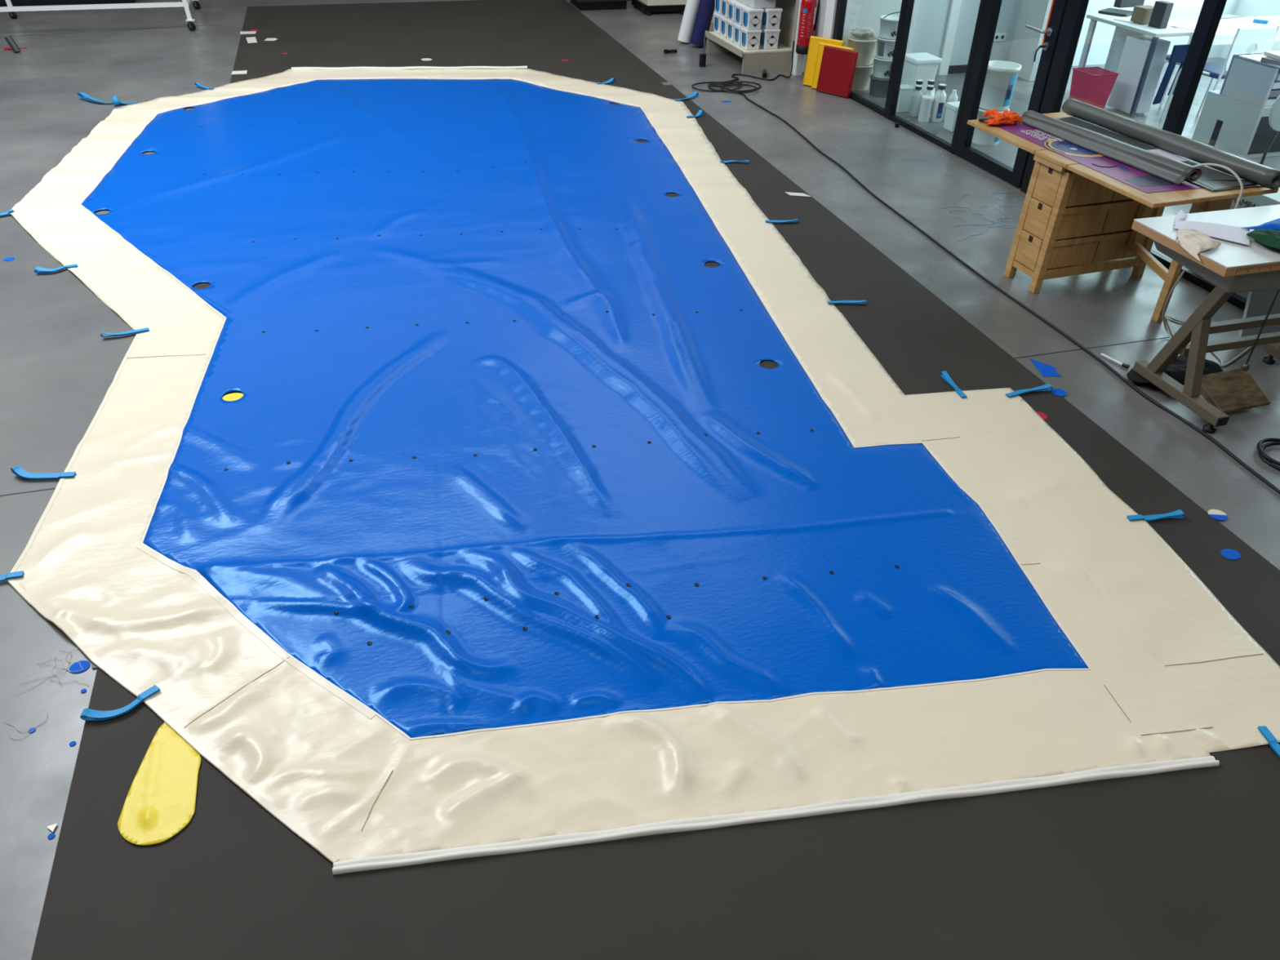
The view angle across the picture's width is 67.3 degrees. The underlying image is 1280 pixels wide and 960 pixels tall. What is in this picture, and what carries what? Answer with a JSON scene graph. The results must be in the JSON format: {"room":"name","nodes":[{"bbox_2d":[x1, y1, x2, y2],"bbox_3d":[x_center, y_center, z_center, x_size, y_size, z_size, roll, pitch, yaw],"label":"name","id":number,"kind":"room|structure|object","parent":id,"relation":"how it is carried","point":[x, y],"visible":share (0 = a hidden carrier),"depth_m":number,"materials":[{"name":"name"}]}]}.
{"room":"textile factory","nodes":[
{"label":"textile factory","id":0,"kind":"room"},
{"bbox_2d":[0,0,1279,959],"bbox_3d":[-0.889,-1.848,6.694,20.000,0.200,25.000,-9,37,-14],"label":"floor","id":1,"kind":"structure","parent":0,"point":[57,370],"depth_m":5.54,"materials":[{"name":"concrete"}]},
{"bbox_2d":[4,35,20,53],"bbox_3d":[-6.463,-4.488,9.903,0.124,0.168,0.068,8,36,10],"label":"tube","id":2,"kind":"object","parent":1,"relation":"on","point":[9,39],"visible":1,"depth_m":9.88,"materials":[{"name":"grey metal"}]},
{"bbox_2d":[69,660,89,673],"bbox_3d":[-1.785,0.595,3.063,0.060,0.002,0.054,-9,37,-14],"label":"blue offcut","id":3,"kind":"object","parent":1,"relation":"on","point":[85,664],"visible":1,"depth_m":3.06,"materials":[{"name":"blue plastic"}]},
{"bbox_2d":[0,0,200,31],"bbox_3d":[-6.807,-5.736,10.826,3.245,1.101,1.456,-9,37,-14],"label":"rack","id":4,"kind":"object","parent":1,"relation":"on","point":[185,3],"visible":1,"depth_m":10.67,"materials":[{"name":"white metal"}]},
{"bbox_2d":[0,0,135,6],"bbox_3d":[-7.550,-6.449,11.975,2.350,0.900,0.900,-9,37,-14],"label":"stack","id":5,"kind":"object","parent":4,"relation":"on","point":[2,2],"visible":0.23,"depth_m":11.91,"materials":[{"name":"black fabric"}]},
{"bbox_2d":[570,0,631,10],"bbox_3d":[-0.548,-6.669,12.514,0.720,0.900,0.700,-9,37,-14],"label":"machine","id":6,"kind":"object","parent":1,"relation":"on","point":[582,5],"visible":1,"depth_m":12.50,"materials":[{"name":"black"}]},
{"bbox_2d":[31,0,1279,959],"bbox_3d":[-0.877,-1.962,6.678,4.094,0.004,15.498,-9,37,-14],"label":"floor mat","id":7,"kind":"object","parent":1,"relation":"on","point":[1182,864],"visible":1,"depth_m":2.55,"materials":[{"name":"rubber"}]},
{"bbox_2d":[117,721,200,845],"bbox_3d":[-1.352,0.839,2.720,0.200,0.017,0.446,-9,37,-14],"label":"fabric piece","id":8,"kind":"object","parent":7,"relation":"on","point":[160,802],"visible":1,"depth_m":2.68,"materials":[{"name":"yellow plastic"}]},
{"bbox_2d":[222,392,243,400],"bbox_3d":[-1.873,-0.382,4.426,0.100,0.001,0.072,-9,37,-14],"label":"scrap","id":9,"kind":"object","parent":7,"relation":"on","point":[231,397],"visible":1,"depth_m":4.42,"materials":[{"name":"yellow plastic"}]},
{"bbox_2d":[0,66,1279,875],"bbox_3d":[-1.336,-1.566,6.038,5.715,0.080,9.578,-9,37,-14],"label":"tarpaulin","id":10,"kind":"object","parent":7,"relation":"on","point":[508,530],"visible":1,"depth_m":3.74,"materials":[{"name":"blue plastic"}]},
{"bbox_2d":[1207,509,1227,520],"bbox_3d":[2.303,0.139,3.833,0.072,0.002,0.072,3,36,3],"label":"disc","id":11,"kind":"object","parent":7,"relation":"on","point":[1216,514],"visible":1,"depth_m":3.83,"materials":[{"name":"beige"}]},
{"bbox_2d":[1220,548,1240,559],"bbox_3d":[2.232,0.281,3.632,0.076,0.002,0.061,-9,37,-14],"label":"blue offcut","id":12,"kind":"object","parent":7,"relation":"on","point":[1228,553],"visible":1,"depth_m":3.63,"materials":[{"name":"blue plastic"}]},
{"bbox_2d":[631,0,686,15],"bbox_3d":[0.269,-6.561,12.305,0.600,1.000,0.700,-9,37,-14],"label":"base cabinet","id":13,"kind":"object","parent":1,"relation":"on","point":[648,6],"visible":0.86,"depth_m":12.30,"materials":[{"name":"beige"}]},
{"bbox_2d":[677,0,699,43],"bbox_3d":[0.676,-5.624,10.578,0.496,1.493,0.150,-12,38,-17],"label":"roll","id":14,"kind":"object","parent":1,"relation":"on","point":[691,6],"visible":0.93,"depth_m":10.79,"materials":[{"name":"white"}]},
{"bbox_2d":[688,0,715,46],"bbox_3d":[0.819,-5.516,10.425,0.529,1.501,0.183,-12,38,-17],"label":"roll","id":15,"kind":"object","parent":1,"relation":"on","point":[705,10],"visible":0.87,"depth_m":10.61,"materials":[{"name":"blue"}]},
{"bbox_2d":[703,0,799,74],"bbox_3d":[1.163,-5.272,9.666,0.628,2.000,1.080,-9,37,-15],"label":"display shelf","id":16,"kind":"object","parent":1,"relation":"on","point":[779,60],"visible":0.66,"depth_m":9.81,"materials":[{"name":"beige"}]},
{"bbox_2d":[713,12,721,33],"bbox_3d":[0.895,-4.934,10.378,0.164,0.186,0.180,-10,37,-15],"label":"tub","id":17,"kind":"object","parent":16,"relation":"on","point":[717,16],"visible":0.48,"depth_m":10.34,"materials":[{"name":"white plastic"}]},
{"bbox_2d":[720,15,728,37],"bbox_3d":[0.953,-4.819,10.219,0.164,0.186,0.180,-9,37,-14],"label":"tub","id":18,"kind":"object","parent":16,"relation":"on","point":[723,20],"visible":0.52,"depth_m":10.18,"materials":[{"name":"white plastic"}]},
{"bbox_2d":[721,0,728,18],"bbox_3d":[0.952,-4.970,10.109,0.164,0.186,0.180,-8,37,-13],"label":"tub","id":19,"kind":"object","parent":18,"relation":"on","point":[724,2],"visible":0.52,"depth_m":10.07,"materials":[{"name":"white plastic"}]},
{"bbox_2d":[727,19,735,41],"bbox_3d":[1.010,-4.703,10.059,0.164,0.186,0.180,-8,37,-13],"label":"tub","id":20,"kind":"object","parent":16,"relation":"on","point":[731,28],"visible":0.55,"depth_m":10.02,"materials":[{"name":"white plastic"}]},
{"bbox_2d":[728,0,742,22],"bbox_3d":[1.008,-4.855,9.949,0.164,0.186,0.180,-8,36,-12],"label":"tub","id":21,"kind":"object","parent":20,"relation":"on","point":[731,8],"visible":0.55,"depth_m":9.91,"materials":[{"name":"white plastic"}]},
{"bbox_2d":[733,22,742,45],"bbox_3d":[1.066,-4.588,9.899,0.164,0.186,0.180,-8,37,-13],"label":"tub","id":22,"kind":"object","parent":16,"relation":"on","point":[737,40],"visible":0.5,"depth_m":9.86,"materials":[{"name":"white plastic"}]},
{"bbox_2d":[734,3,748,26],"bbox_3d":[1.067,-4.740,9.790,0.164,0.186,0.180,-8,37,-13],"label":"tub","id":23,"kind":"object","parent":22,"relation":"on","point":[739,11],"visible":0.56,"depth_m":9.75,"materials":[{"name":"white plastic"}]},
{"bbox_2d":[740,26,762,49],"bbox_3d":[1.121,-4.472,9.739,0.164,0.186,0.180,-9,37,-14],"label":"tub","id":24,"kind":"object","parent":16,"relation":"on","point":[750,39],"visible":0.86,"depth_m":9.68,"materials":[{"name":"white plastic"}]},
{"bbox_2d":[742,6,764,30],"bbox_3d":[1.125,-4.625,9.631,0.164,0.186,0.180,-9,37,-15],"label":"tub","id":25,"kind":"object","parent":24,"relation":"on","point":[752,17],"visible":0.97,"depth_m":9.57,"materials":[{"name":"white plastic"}]},
{"bbox_2d":[737,0,775,8],"bbox_3d":[1.155,-4.904,9.774,0.240,0.100,0.600,-9,37,-14],"label":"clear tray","id":26,"kind":"object","parent":25,"relation":"on","point":[752,3],"visible":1,"depth_m":9.55,"materials":[{"name":"white plastic"}]},
{"bbox_2d":[759,26,780,48],"bbox_3d":[1.313,-4.502,9.786,0.164,0.186,0.180,-9,37,-14],"label":"tub","id":27,"kind":"object","parent":16,"relation":"on","point":[769,38],"visible":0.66,"depth_m":9.73,"materials":[{"name":"white plastic"}]},
{"bbox_2d":[760,5,782,29],"bbox_3d":[1.317,-4.654,9.678,0.164,0.186,0.180,-9,37,-15],"label":"tub","id":28,"kind":"object","parent":27,"relation":"on","point":[771,20],"visible":0.88,"depth_m":9.62,"materials":[{"name":"white plastic"}]},
{"bbox_2d":[802,35,844,86],"bbox_3d":[1.762,-4.016,9.268,0.349,0.437,0.090,24,41,29],"label":"seat cushion","id":29,"kind":"object","parent":1,"relation":"on","point":[815,41],"visible":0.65,"depth_m":9.28,"materials":[{"name":"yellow fabric"}]},
{"bbox_2d":[811,42,854,88],"bbox_3d":[1.833,-3.918,9.158,0.374,0.407,0.086,27,43,32],"label":"seat cushion","id":30,"kind":"object","parent":1,"relation":"on","point":[821,45],"visible":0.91,"depth_m":9.19,"materials":[{"name":"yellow plastic"}]},
{"bbox_2d":[816,44,858,97],"bbox_3d":[1.856,-3.851,9.069,0.374,0.402,0.086,30,45,34],"label":"box","id":31,"kind":"object","parent":1,"relation":"on","point":[837,66],"visible":1,"depth_m":9.05,"materials":[{"name":"red plastic"}]},
{"bbox_2d":[851,62,873,90],"bbox_3d":[2.118,-3.938,9.357,0.286,0.225,0.286,-9,37,-15],"label":"pail","id":32,"kind":"object","parent":1,"relation":"on","point":[861,79],"visible":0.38,"depth_m":9.26,"materials":[{"name":"beige plastic"}]},
{"bbox_2d":[847,35,876,65],"bbox_3d":[2.123,-4.123,9.224,0.286,0.225,0.286,-9,37,-15],"label":"pail","id":33,"kind":"object","parent":32,"relation":"on","point":[865,47],"visible":0.76,"depth_m":9.13,"materials":[{"name":"beige plastic"}]},
{"bbox_2d":[851,26,875,38],"bbox_3d":[2.124,-4.256,9.130,0.232,0.097,0.240,-9,37,-14],"label":"plastic bag","id":34,"kind":"object","parent":33,"relation":"on","point":[861,32],"visible":1,"depth_m":9.08,"materials":[{"name":"beige plastic"}]},
{"bbox_2d":[869,74,889,97],"bbox_3d":[2.315,-3.759,9.161,0.271,0.168,0.271,-9,37,-15],"label":"pail","id":35,"kind":"object","parent":1,"relation":"on","point":[878,86],"visible":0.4,"depth_m":9.08,"materials":[{"name":"grey plastic"}]},
{"bbox_2d":[872,54,892,79],"bbox_3d":[2.322,-3.898,9.063,0.271,0.168,0.271,-9,37,-15],"label":"pail","id":36,"kind":"object","parent":35,"relation":"on","point":[882,67],"visible":0.51,"depth_m":8.99,"materials":[{"name":"white plastic"}]},
{"bbox_2d":[875,35,895,59],"bbox_3d":[2.329,-4.038,8.965,0.271,0.168,0.271,-9,37,-15],"label":"pail","id":37,"kind":"object","parent":36,"relation":"on","point":[885,47],"visible":0.6,"depth_m":8.89,"materials":[{"name":"white plastic"}]},
{"bbox_2d":[879,11,900,39],"bbox_3d":[2.337,-4.201,8.850,0.276,0.227,0.271,-9,37,-15],"label":"pail","id":38,"kind":"object","parent":37,"relation":"on","point":[888,23],"visible":0.72,"depth_m":8.80,"materials":[{"name":"white plastic"}]},
{"bbox_2d":[896,84,915,112],"bbox_3d":[2.371,-3.441,8.676,0.132,0.215,0.132,-9,37,-15],"label":"clear box","id":39,"kind":"object","parent":1,"relation":"on","point":[906,91],"visible":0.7,"depth_m":8.62,"materials":[{"name":"white plastic"}]},
{"bbox_2d":[908,84,922,116],"bbox_3d":[2.457,-3.371,8.547,0.094,0.255,0.094,-9,37,-15],"label":"bottle","id":40,"kind":"object","parent":1,"relation":"on","point":[916,98],"visible":0.9,"depth_m":8.52,"materials":[{"name":"white plastic"}]},
{"bbox_2d":[901,52,942,95],"bbox_3d":[2.545,-3.668,8.824,0.274,0.420,0.274,-9,37,-15],"label":"bucket","id":41,"kind":"object","parent":1,"relation":"on","point":[923,66],"visible":0.59,"depth_m":8.69,"materials":[{"name":"white plastic"}]},
{"bbox_2d":[917,94,933,122],"bbox_3d":[2.501,-3.252,8.423,0.100,0.208,0.100,-9,37,-15],"label":"bottle","id":42,"kind":"object","parent":1,"relation":"on","point":[926,100],"visible":1,"depth_m":8.39,"materials":[{"name":"white plastic"}]},
{"bbox_2d":[923,79,934,94],"bbox_3d":[2.587,-3.436,8.621,0.094,0.280,0.094,-9,37,-15],"label":"bottle","id":43,"kind":"object","parent":1,"relation":"on","point":[930,82],"visible":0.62,"depth_m":8.54,"materials":[{"name":"white plastic"}]},
{"bbox_2d":[929,84,946,122],"bbox_3d":[2.614,-3.295,8.403,0.104,0.305,0.105,-9,37,-15],"label":"bottle","id":44,"kind":"object","parent":1,"relation":"on","point":[940,97],"visible":1,"depth_m":8.38,"materials":[{"name":"white plastic"}]},
{"bbox_2d":[943,101,959,132],"bbox_3d":[2.703,-3.098,8.207,0.164,0.215,0.164,-9,37,-15],"label":"tub","id":45,"kind":"object","parent":1,"relation":"on","point":[952,108],"visible":0.49,"depth_m":8.17,"materials":[{"name":"white plastic"}]},
{"bbox_2d":[938,190,1024,240],"bbox_3d":[2.379,-1.816,6.578,0.911,0.006,0.818,-9,37,-14],"label":"thread tangle","id":46,"kind":"object","parent":1,"relation":"on","point":[995,221],"visible":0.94,"depth_m":6.56,"materials":[{"name":"fabric"}]},
{"bbox_2d":[691,40,1279,494],"bbox_3d":[2.099,-1.860,6.344,1.131,0.341,8.443,-9,37,-14],"label":"power cable","id":47,"kind":"object","parent":1,"relation":"on","point":[731,82],"visible":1,"depth_m":5.83,"materials":[{"name":"black plastic"}]},
{"bbox_2d":[971,106,1009,145],"bbox_3d":[2.872,-2.930,7.925,0.276,0.275,0.276,-9,37,-15],"label":"pail","id":48,"kind":"object","parent":1,"relation":"on","point":[980,137],"visible":0.25,"depth_m":7.89,"materials":[{"name":"white plastic"}]},
{"bbox_2d":[979,60,1021,111],"bbox_3d":[2.887,-3.178,7.752,0.286,0.325,0.286,-9,37,-15],"label":"pail","id":49,"kind":"object","parent":48,"relation":"on","point":[1002,76],"visible":0.85,"depth_m":7.68,"materials":[{"name":"white plastic"}]},
{"bbox_2d":[1008,0,1052,81],"bbox_3d":[4.082,-5.042,9.354,0.364,2.100,0.400,-9,37,-15],"label":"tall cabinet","id":50,"kind":"object","parent":1,"relation":"on","point":[1034,13],"visible":0.46,"depth_m":9.67,"materials":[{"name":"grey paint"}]},
{"bbox_2d":[1029,358,1061,376],"bbox_3d":[2.033,-0.565,4.817,0.095,0.002,0.187,-1,36,-3],"label":"offcut","id":51,"kind":"object","parent":1,"relation":"on","point":[1045,370],"visible":1,"depth_m":4.80,"materials":[{"name":"blue plastic"}]},
{"bbox_2d":[1068,66,1119,109],"bbox_3d":[4.071,-3.510,8.699,0.280,0.366,0.282,-9,37,-15],"label":"waste bin","id":52,"kind":"object","parent":1,"relation":"on","point":[1093,86],"visible":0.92,"depth_m":8.61,"materials":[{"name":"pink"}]},
{"bbox_2d":[967,111,1278,322],"bbox_3d":[2.596,-1.519,5.539,0.802,0.740,1.515,-11,37,-16],"label":"table","id":53,"kind":"object","parent":1,"relation":"on","point":[1076,219],"visible":0.72,"depth_m":5.40,"materials":[{"name":"brown wood"}]},
{"bbox_2d":[978,108,1022,125],"bbox_3d":[2.149,-2.174,5.748,0.254,0.062,0.211,-11,37,-16],"label":"gloves","id":54,"kind":"object","parent":53,"relation":"on","point":[996,117],"visible":1,"depth_m":5.70,"materials":[{"name":"orange rubber"}]},
{"bbox_2d":[994,123,1204,192],"bbox_3d":[2.553,-1.800,5.288,0.520,0.005,1.270,-11,37,-16],"label":"printed banner","id":55,"kind":"object","parent":53,"relation":"on","point":[1142,180],"visible":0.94,"depth_m":5.14,"materials":[{"name":"purple plastic"}]},
{"bbox_2d":[1020,98,1279,191],"bbox_3d":[2.807,-1.866,5.293,0.628,0.108,1.472,-13,38,-19],"label":"sheeting","id":56,"kind":"object","parent":55,"relation":"on","point":[1123,139],"visible":0.98,"depth_m":5.19,"materials":[{"name":"plastic"}]},
{"bbox_2d":[1147,148,1189,161],"bbox_3d":[2.864,-1.770,5.244,0.153,0.001,0.222,-9,37,-14],"label":"paper note","id":57,"kind":"object","parent":56,"relation":"on","point":[1159,151],"visible":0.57,"depth_m":5.26,"materials":[{"name":"white paper"}]},
{"bbox_2d":[1191,163,1243,208],"bbox_3d":[2.849,-1.360,4.917,0.046,0.513,0.342,-26,44,-33],"label":"cable","id":58,"kind":"object","parent":56,"relation":"hanging from","point":[1232,171],"visible":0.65,"depth_m":4.75,"materials":[{"name":"white plastic"}]},
{"bbox_2d":[1078,13,1190,117],"bbox_3d":[4.424,-3.781,8.782,0.360,0.725,0.900,-9,37,-15],"label":"office desk","id":59,"kind":"object","parent":1,"relation":"on","point":[1136,52],"visible":0.88,"depth_m":8.65,"materials":[{"name":"grey paint"}]},
{"bbox_2d":[1097,8,1132,17],"bbox_3d":[4.428,-4.338,8.918,0.260,0.022,0.240,30,44,34],"label":"folder","id":60,"kind":"object","parent":59,"relation":"on","point":[1113,11],"visible":0.8,"depth_m":8.88,"materials":[{"name":"black"}]},
{"bbox_2d":[1113,0,1144,8],"bbox_3d":[4.702,-4.664,9.179,0.300,0.260,0.080,-13,38,-19],"label":"case","id":61,"kind":"object","parent":59,"relation":"on","point":[1117,3],"visible":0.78,"depth_m":9.20,"materials":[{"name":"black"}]},
{"bbox_2d":[1129,4,1153,24],"bbox_3d":[4.484,-4.129,8.534,0.170,0.130,0.140,-13,38,-19],"label":"cardboard box","id":62,"kind":"object","parent":59,"relation":"on","point":[1141,15],"visible":0.76,"depth_m":8.49,"materials":[{"name":"brown cardboard"}]},
{"bbox_2d":[1147,0,1173,28],"bbox_3d":[4.530,-4.046,8.360,0.080,0.200,0.130,-13,38,-19],"label":"box","id":63,"kind":"object","parent":59,"relation":"on","point":[1162,11],"visible":1,"depth_m":8.33,"materials":[{"name":"black"}]},
{"bbox_2d":[1159,53,1181,107],"bbox_3d":[4.849,-3.583,8.726,0.330,0.486,0.329,-16,39,-23],"label":"chair","id":64,"kind":"object","parent":1,"relation":"on","point":[1167,58],"visible":0.12,"depth_m":8.82,"materials":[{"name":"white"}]},
{"bbox_2d":[1152,44,1189,104],"bbox_3d":[4.699,-3.573,8.477,0.234,0.489,0.026,-9,37,-15],"label":"garment","id":65,"kind":"object","parent":64,"relation":"hanging from","point":[1179,52],"visible":0.72,"depth_m":8.43,"materials":[{"name":"blue fabric"}]},
{"bbox_2d":[1126,355,1222,385],"bbox_3d":[2.674,-0.551,4.734,0.593,0.087,0.270,-14,38,-21],"label":"bundle","id":66,"kind":"object","parent":1,"relation":"on","point":[1176,370],"visible":0.38,"depth_m":4.69,"materials":[{"name":"black fabric"}]},
{"bbox_2d":[1162,269,1239,337],"bbox_3d":[2.804,-1.000,4.957,1.120,0.578,0.353,-25,43,-31],"label":"cable","id":67,"kind":"object","parent":1,"relation":"on","point":[1164,314],"visible":0.53,"depth_m":5.07,"materials":[{"name":"white plastic"}]},
{"bbox_2d":[1131,204,1279,433],"bbox_3d":[2.939,-0.775,4.489,1.220,0.760,0.714,-9,37,-14],"label":"table","id":68,"kind":"object","parent":1,"relation":"on","point":[1233,267],"visible":0.94,"depth_m":4.38,"materials":[{"name":"white laminate"}]},
{"bbox_2d":[1173,209,1186,226],"bbox_3d":[2.475,-1.203,4.400,0.042,0.013,0.256,22,41,27],"label":"paper sheet","id":69,"kind":"object","parent":68,"relation":"on","point":[1181,215],"visible":1,"depth_m":4.40,"materials":[{"name":"white paper"}]},
{"bbox_2d":[1176,228,1221,261],"bbox_3d":[2.416,-1.031,4.162,0.169,0.062,0.257,-9,37,-14],"label":"rag","id":70,"kind":"object","parent":68,"relation":"on","point":[1194,242],"visible":1,"depth_m":4.13,"materials":[{"name":"beige fabric"}]},
{"bbox_2d":[1173,220,1249,245],"bbox_3d":[2.546,-1.116,4.282,0.305,0.008,0.247,18,39,22],"label":"paper sheet","id":71,"kind":"object","parent":68,"relation":"on","point":[1228,233],"visible":0.96,"depth_m":4.27,"materials":[{"name":"white paper"}]},
{"bbox_2d":[1229,186,1279,209],"bbox_3d":[3.799,-1.495,5.772,0.402,0.476,0.620,-9,37,-15],"label":"carton","id":72,"kind":"object","parent":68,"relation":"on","point":[1268,199],"visible":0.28,"depth_m":5.62,"materials":[{"name":"grey cardboard"}]},
{"bbox_2d":[1240,217,1279,231],"bbox_3d":[2.928,-1.146,4.321,0.468,0.028,0.182,-18,40,-25],"label":"sheet","id":73,"kind":"object","parent":68,"relation":"on","point":[1274,224],"visible":0.99,"depth_m":4.29,"materials":[{"name":"blue plastic"}]},
{"bbox_2d":[1245,229,1279,248],"bbox_3d":[2.776,-1.048,4.156,0.271,0.044,0.370,19,39,23],"label":"cloth","id":74,"kind":"object","parent":68,"relation":"on","point":[1270,237],"visible":1,"depth_m":4.14,"materials":[{"name":"green fabric"}]},
{"bbox_2d":[1160,25,1279,119],"bbox_3d":[5.006,-3.518,8.333,0.452,0.842,0.497,-11,37,-17],"label":"desk","id":75,"kind":"object","parent":1,"relation":"on","point":[1264,38],"visible":0.5,"depth_m":8.01,"materials":[{"name":"white"}]},
{"bbox_2d":[1167,16,1279,104],"bbox_3d":[5.653,-3.814,8.869,2.000,0.725,0.600,-9,37,-15],"label":"work table","id":76,"kind":"object","parent":1,"relation":"on","point":[1223,36],"visible":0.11,"depth_m":8.58,"materials":[{"name":"white"}]},
{"bbox_2d":[1171,22,1196,30],"bbox_3d":[4.878,-3.999,8.472,0.340,0.006,0.240,-25,43,-32],"label":"pile","id":77,"kind":"object","parent":76,"relation":"on","point":[1188,25],"visible":0.51,"depth_m":8.46,"materials":[{"name":"white paper"}]},
{"bbox_2d":[1219,24,1257,30],"bbox_3d":[5.296,-3.984,8.464,0.300,0.006,0.200,1,36,-1],"label":"pile","id":78,"kind":"object","parent":76,"relation":"on","point":[1227,26],"visible":0.72,"depth_m":8.47,"materials":[{"name":"white paper"}]},
{"bbox_2d":[1252,16,1272,24],"bbox_3d":[5.644,-4.170,8.717,0.120,0.030,0.200,25,42,30],"label":"folder","id":79,"kind":"object","parent":76,"relation":"on","point":[1260,20],"visible":1,"depth_m":8.67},
{"bbox_2d":[1212,346,1253,366],"bbox_3d":[3.314,-0.835,5.230,1.164,0.010,0.221,-26,44,-33],"label":"cable","id":80,"kind":"object","parent":1,"relation":"on","point":[1249,348],"visible":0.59,"depth_m":4.92,"materials":[{"name":"white plastic"}]},
{"bbox_2d":[1191,53,1279,159],"bbox_3d":[5.026,-3.057,7.809,0.554,0.700,0.554,-9,37,-15],"label":"base cabinet","id":81,"kind":"object","parent":1,"relation":"on","point":[1233,118],"visible":0.88,"depth_m":7.69,"materials":[{"name":"grey paint"}]},
{"bbox_2d":[1260,56,1279,65],"bbox_3d":[4.973,-3.228,7.415,0.200,0.030,0.260,-17,39,-24],"label":"binder","id":82,"kind":"object","parent":81,"relation":"on","point":[1268,60],"visible":0.61,"depth_m":7.41,"materials":[{"name":"grey"}]},
{"bbox_2d":[1263,50,1279,60],"bbox_3d":[4.996,-3.270,7.420,0.220,0.030,0.240,-6,36,-10],"label":"catalogue","id":83,"kind":"object","parent":82,"relation":"on","point":[1275,55],"visible":1,"depth_m":7.44,"materials":[{"name":"beige paper"}]},
{"bbox_2d":[1237,289,1279,337],"bbox_3d":[3.434,-1.021,5.038,0.600,0.544,0.114,-10,37,-15],"label":"board","id":84,"kind":"object","parent":1,"relation":"on","point":[1258,303],"visible":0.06,"depth_m":5.02,"materials":[{"name":"grey paint"}]},
{"bbox_2d":[1257,437,1279,471],"bbox_3d":[2.824,-0.105,4.175,0.277,0.035,0.257,-9,37,-14],"label":"cable coil","id":85,"kind":"object","parent":1,"relation":"on","point":[1264,456],"visible":1,"depth_m":4.18,"materials":[{"name":"black rubber"}]},
{"bbox_2d":[1259,94,1279,164],"bbox_3d":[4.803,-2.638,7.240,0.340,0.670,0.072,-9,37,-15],"label":"chair","id":86,"kind":"object","parent":1,"relation":"on","point":[1274,113],"visible":0.89,"depth_m":7.14,"materials":[{"name":"white paint"}]},
{"bbox_2d":[842,0,1279,74],"bbox_3d":[5.725,-5.074,6.526,6.330,5.500,24.200,-9,37,-15],"label":"wall partition","id":87,"kind":"structure","parent":0,"point":[864,13],"depth_m":10.03,"materials":[{"name":"grey"}]},
{"bbox_2d":[0,24,1172,496],"bbox_3d":[-2.838,-2.140,6.865,12.485,0.001,5.561,27,43,32],"label":"trim","id":88,"kind":"structure","parent":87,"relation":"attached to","point":[213,24],"depth_m":5.00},
{"bbox_2d":[711,0,837,72],"bbox_3d":[0.516,-7.554,12.327,0.150,2.600,9.345,-9,37,-15],"label":"trim","id":89,"kind":"structure","parent":87,"relation":"attached to","point":[827,9],"depth_m":9.25,"materials":[{"name":"white"}]},
{"bbox_2d":[791,0,804,75],"bbox_3d":[1.628,-5.356,8.938,0.075,3.000,0.095,-9,37,-14],"label":"trim","id":90,"kind":"structure","parent":87,"relation":"attached to","point":[797,63],"depth_m":9.69,"materials":[{"name":"white paint"}]},
{"bbox_2d":[795,0,820,54],"bbox_3d":[1.637,-4.498,9.366,0.174,0.638,0.190,11,37,13],"label":"fire extinguisher","id":91,"kind":"object","parent":87,"relation":"attached to","point":[807,16],"visible":0.9,"depth_m":9.37,"materials":[{"name":"red metal"}]},
{"bbox_2d":[832,0,914,119],"bbox_3d":[2.064,-4.564,8.230,0.075,2.550,1.250,-9,37,-15],"label":"window","id":92,"kind":"structure","parent":87,"relation":"in","point":[907,6],"depth_m":8.35,"materials":[{"name":"black metal"}]},
{"bbox_2d":[911,0,961,75],"bbox_3d":[2.935,-5.036,9.265,0.520,2.150,0.080,-9,37,-15],"label":"door","id":93,"kind":"structure","parent":87,"relation":"in","point":[936,22],"depth_m":9.63,"materials":[{"name":"white"}]},
{"bbox_2d":[889,0,985,154],"bbox_3d":[2.406,-3.938,7.364,0.060,2.550,1.035,-9,37,-15],"label":"window","id":94,"kind":"structure","parent":87,"relation":"in","point":[949,147],"depth_m":7.62,"materials":[{"name":"black metal"}]},
{"bbox_2d":[947,64,967,74],"bbox_3d":[3.392,-4.280,10.007,0.470,0.075,0.030,-9,37,-15],"label":"baseboard","id":95,"kind":"structure","parent":87,"relation":"attached to","point":[962,68],"depth_m":9.97,"materials":[{"name":"black"}]},
{"bbox_2d":[953,0,1067,187],"bbox_3d":[2.659,-3.384,6.631,0.128,2.490,0.860,-9,37,-15],"label":"door","id":96,"kind":"structure","parent":87,"relation":"in","point":[1015,175],"depth_m":7.09,"materials":[{"name":"black metal"}]},
{"bbox_2d":[1020,0,1226,193],"bbox_3d":[3.003,-2.818,5.815,0.061,2.550,1.200,-9,37,-15],"label":"window","id":97,"kind":"structure","parent":87,"relation":"in","point":[1211,11],"depth_m":5.66,"materials":[{"name":"black metal"}]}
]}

